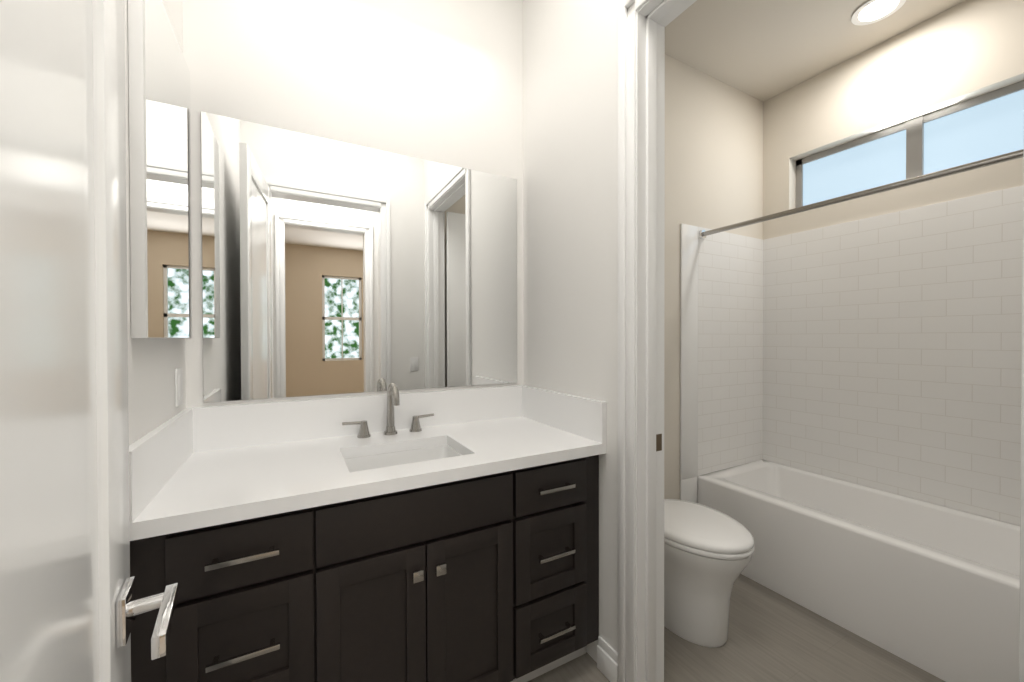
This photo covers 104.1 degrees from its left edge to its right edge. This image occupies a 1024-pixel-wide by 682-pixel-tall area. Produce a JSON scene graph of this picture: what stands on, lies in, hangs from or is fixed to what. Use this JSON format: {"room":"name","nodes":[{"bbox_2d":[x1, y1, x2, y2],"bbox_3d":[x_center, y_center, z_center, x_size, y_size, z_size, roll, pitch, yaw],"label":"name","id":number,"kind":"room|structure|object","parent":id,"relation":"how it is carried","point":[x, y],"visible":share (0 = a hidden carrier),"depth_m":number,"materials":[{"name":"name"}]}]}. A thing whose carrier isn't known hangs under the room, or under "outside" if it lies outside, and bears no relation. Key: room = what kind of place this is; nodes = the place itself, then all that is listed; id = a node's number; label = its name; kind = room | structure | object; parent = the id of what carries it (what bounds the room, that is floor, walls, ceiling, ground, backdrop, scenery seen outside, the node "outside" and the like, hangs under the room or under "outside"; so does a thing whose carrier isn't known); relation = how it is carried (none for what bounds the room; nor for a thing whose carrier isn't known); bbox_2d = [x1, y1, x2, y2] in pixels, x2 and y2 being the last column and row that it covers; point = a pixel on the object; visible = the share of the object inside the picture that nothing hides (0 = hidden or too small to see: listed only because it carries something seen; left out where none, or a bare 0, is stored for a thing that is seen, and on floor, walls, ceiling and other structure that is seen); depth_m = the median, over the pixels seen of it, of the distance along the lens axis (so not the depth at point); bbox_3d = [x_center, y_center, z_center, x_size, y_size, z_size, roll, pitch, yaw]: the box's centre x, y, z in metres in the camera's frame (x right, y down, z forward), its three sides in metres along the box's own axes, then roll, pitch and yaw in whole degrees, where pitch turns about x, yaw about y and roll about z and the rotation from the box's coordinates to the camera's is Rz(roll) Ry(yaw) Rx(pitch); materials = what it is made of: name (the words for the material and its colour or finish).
{"room":"bathroom","nodes":[
{"label":"bathroom","id":0,"kind":"room"},
{"bbox_2d":[124,0,185,444],"bbox_3d":[-0.709,-0.306,0.508,0.120,3.050,1.816,0,1,-29],"label":"wall","id":1,"kind":"structure","parent":0,"point":[154,364],"depth_m":1.00,"materials":[{"name":"white paint"}]},
{"bbox_2d":[0,0,177,681],"bbox_3d":[-0.360,0.076,0.262,0.153,2.264,0.774,0,1,-35],"label":"entry door","id":2,"kind":"structure","parent":1,"relation":"in","point":[71,607],"depth_m":0.38,"materials":[{"name":"paint"}]},
{"bbox_2d":[128,0,192,337],"bbox_3d":[-0.941,-0.436,1.087,0.029,0.858,0.455,0,1,-29],"label":"mirrored medicine cabinet","id":3,"kind":"object","parent":1,"relation":"attached to","point":[160,186],"visible":1,"depth_m":0.98,"materials":[{"name":"silver metal"}]},
{"bbox_2d":[129,409,192,520],"bbox_3d":[-0.933,0.301,1.073,0.020,0.148,0.574,0,1,-29],"label":"backsplash","id":4,"kind":"structure","parent":1,"relation":"attached to","point":[154,458],"depth_m":0.98,"materials":[{"name":"white stone"}]},
{"bbox_2d":[175,368,182,406],"bbox_3d":[-1.034,0.142,1.242,0.007,0.115,0.070,0,1,-29],"label":"electrical outlet plate","id":5,"kind":"object","parent":1,"relation":"attached to","point":[178,387],"visible":0.98,"depth_m":1.23,"materials":[{"name":"plastic"}]},
{"bbox_2d":[183,0,522,407],"bbox_3d":[-0.547,-0.316,1.700,1.548,3.050,0.120,0,1,-29],"label":"wall","id":6,"kind":"structure","parent":0,"point":[439,81],"depth_m":1.61,"materials":[{"name":"white paint"}]},
{"bbox_2d":[189,385,520,452],"bbox_3d":[-0.512,0.295,1.643,1.306,0.148,0.020,0,1,-29],"label":"backsplash","id":7,"kind":"structure","parent":6,"relation":"attached to","point":[225,426],"depth_m":1.54,"materials":[{"name":"white stone"}]},
{"bbox_2d":[201,111,516,401],"bbox_3d":[-0.513,-0.286,1.646,1.221,0.983,0.006,0,1,-29],"label":"vanity mirror","id":8,"kind":"object","parent":6,"relation":"attached to","point":[330,266],"visible":0.93,"depth_m":1.57,"materials":[{"name":"silver metal"}]},
{"bbox_2d":[523,0,634,662],"bbox_3d":[0.544,-0.314,1.194,0.120,3.050,1.816,0,1,-29],"label":"wall","id":9,"kind":"structure","parent":0,"point":[570,197],"depth_m":1.59,"materials":[{"name":"white paint"}]},
{"bbox_2d":[521,385,605,440],"bbox_3d":[0.195,0.293,1.691,0.020,0.148,0.574,0,1,-29],"label":"backsplash","id":10,"kind":"structure","parent":9,"relation":"attached to","point":[586,417],"depth_m":1.62,"materials":[{"name":"white stone"}]},
{"bbox_2d":[597,636,617,681],"bbox_3d":[0.392,1.158,0.647,2.456,0.115,2.484,0,1,-29],"label":"baseboard","id":11,"kind":"structure","parent":9,"relation":"attached to","point":[607,660],"depth_m":1.43,"materials":[{"name":"white wood"}]},
{"bbox_2d":[618,0,696,681],"bbox_3d":[0.660,0.034,0.990,0.160,2.356,0.954,0,1,-29],"label":"door frame","id":12,"kind":"structure","parent":9,"relation":"attached to","point":[641,143],"depth_m":1.33,"materials":[{"name":"white paint"}]},
{"bbox_2d":[1019,157,1023,681],"bbox_3d":[1.266,0.068,0.888,0.800,2.264,0.035,0,1,-29],"label":"door","id":13,"kind":"structure","parent":9,"relation":"in","point":[1021,652],"depth_m":0.71,"materials":[{"name":"paint"}]},
{"bbox_2d":[664,54,762,499],"bbox_3d":[0.950,-0.170,2.359,1.710,2.740,0.240,0,1,-29],"label":"wall","id":14,"kind":"structure","parent":0,"point":[713,153],"depth_m":2.27,"materials":[{"name":"beige paint"}]},
{"bbox_2d":[680,476,697,502],"bbox_3d":[0.996,0.986,2.250,0.140,0.430,0.010,0,1,-29],"label":"tile leg end","id":15,"kind":"structure","parent":14,"relation":"attached to","point":[688,489],"depth_m":2.24,"materials":[{"name":"white ceramic"}]},
{"bbox_2d":[680,223,697,479],"bbox_3d":[0.995,0.061,2.243,0.142,1.420,0.010,0,1,-29],"label":"shower surround edge","id":16,"kind":"structure","parent":14,"relation":"attached to","point":[688,351],"depth_m":2.23,"materials":[{"name":"white ceramic"}]},
{"bbox_2d":[698,227,762,475],"bbox_3d":[1.343,0.059,2.434,0.652,1.420,0.009,0,1,-29],"label":"tile","id":17,"kind":"structure","parent":14,"relation":"attached to","point":[730,350],"depth_m":2.41,"materials":[{"name":"white tile"}]},
{"bbox_2d":[699,149,1023,239],"bbox_3d":[1.448,-0.603,1.617,0.056,0.056,1.516,0,1,-29],"label":"shower rod","id":18,"kind":"object","parent":17,"relation":"attached to","point":[703,234],"visible":1,"depth_m":1.58,"materials":[{"name":"silver metal"}]},
{"bbox_2d":[528,574,944,681],"bbox_3d":[0.649,1.234,1.328,3.300,0.050,2.010,0,1,-29],"label":"floor","id":19,"kind":"structure","parent":0,"point":[773,636],"depth_m":1.53,"materials":[{"name":"grey tile"}]},
{"bbox_2d":[130,449,605,681],"bbox_3d":[-0.370,0.810,1.390,1.304,0.802,0.603,0,1,-29],"label":"bathroom vanity","id":20,"kind":"object","parent":19,"relation":"on","point":[456,539],"depth_m":1.11,"materials":[{"name":"brown wood"}]},
{"bbox_2d":[129,417,605,532],"bbox_3d":[-0.374,0.389,1.392,1.306,0.037,0.594,0,1,-29],"label":"countertop","id":21,"kind":"structure","parent":20,"relation":"on","point":[214,483],"depth_m":1.19,"materials":[{"name":"white stone"}]},
{"bbox_2d":[342,383,433,437],"bbox_3d":[-0.463,0.265,1.553,0.358,0.207,0.140,0,1,-29],"label":"faucet","id":22,"kind":"object","parent":21,"relation":"on","point":[393,399],"visible":0.96,"depth_m":1.57,"materials":[{"name":"silver metal"}]},
{"bbox_2d":[345,441,460,468],"bbox_3d":[-0.357,0.488,1.350,0.428,0.185,0.319,0,1,-29],"label":"sink","id":23,"kind":"object","parent":21,"relation":"in","point":[371,458],"depth_m":1.47,"materials":[{"name":"white ceramic"}]},
{"bbox_2d":[664,499,753,646],"bbox_3d":[0.704,0.808,1.804,0.392,0.795,0.723,0,1,-29],"label":"toilet","id":24,"kind":"object","parent":19,"relation":"on","point":[708,552],"visible":0.54,"depth_m":1.57,"materials":[{"name":"white ceramic"}]},
{"bbox_2d":[697,460,1019,681],"bbox_3d":[1.710,0.989,1.772,0.651,0.428,1.532,0,1,-29],"label":"bathtub","id":25,"kind":"object","parent":19,"relation":"on","point":[932,588],"visible":0.85,"depth_m":1.68,"materials":[{"name":"ceramic"}]},
{"bbox_2d":[665,0,965,101],"bbox_3d":[1.344,-1.575,1.622,1.710,0.080,1.894,0,1,-29],"label":"ceiling","id":26,"kind":"structure","parent":0,"point":[762,50],"depth_m":2.02,"materials":[{"name":"beige paint"}]},
{"bbox_2d":[851,0,905,24],"bbox_3d":[1.691,-1.534,1.845,0.190,0.008,0.190,0,1,-29],"label":"recessed light","id":27,"kind":"object","parent":26,"relation":"in","point":[870,12],"visible":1,"depth_m":1.85,"materials":[{"name":"white"}]},
{"bbox_2d":[762,0,1023,520],"bbox_3d":[2.089,-0.169,1.903,0.150,2.740,1.654,0,1,-29],"label":"wall","id":28,"kind":"structure","parent":0,"point":[963,51],"depth_m":2.01,"materials":[{"name":"beige paint"}]},
{"bbox_2d":[796,80,1023,207],"bbox_3d":[2.036,-0.953,2.015,0.036,0.330,1.084,0,1,-29],"label":"window","id":29,"kind":"structure","parent":28,"relation":"in","point":[986,126],"depth_m":1.99,"materials":[{"name":"glass"}]},
{"bbox_2d":[763,185,1022,525],"bbox_3d":[1.991,0.061,1.919,0.009,1.420,1.516,0,1,-29],"label":"tile","id":30,"kind":"object","parent":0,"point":[892,352],"depth_m":1.98,"materials":[{"name":"white tile"}]}
]}

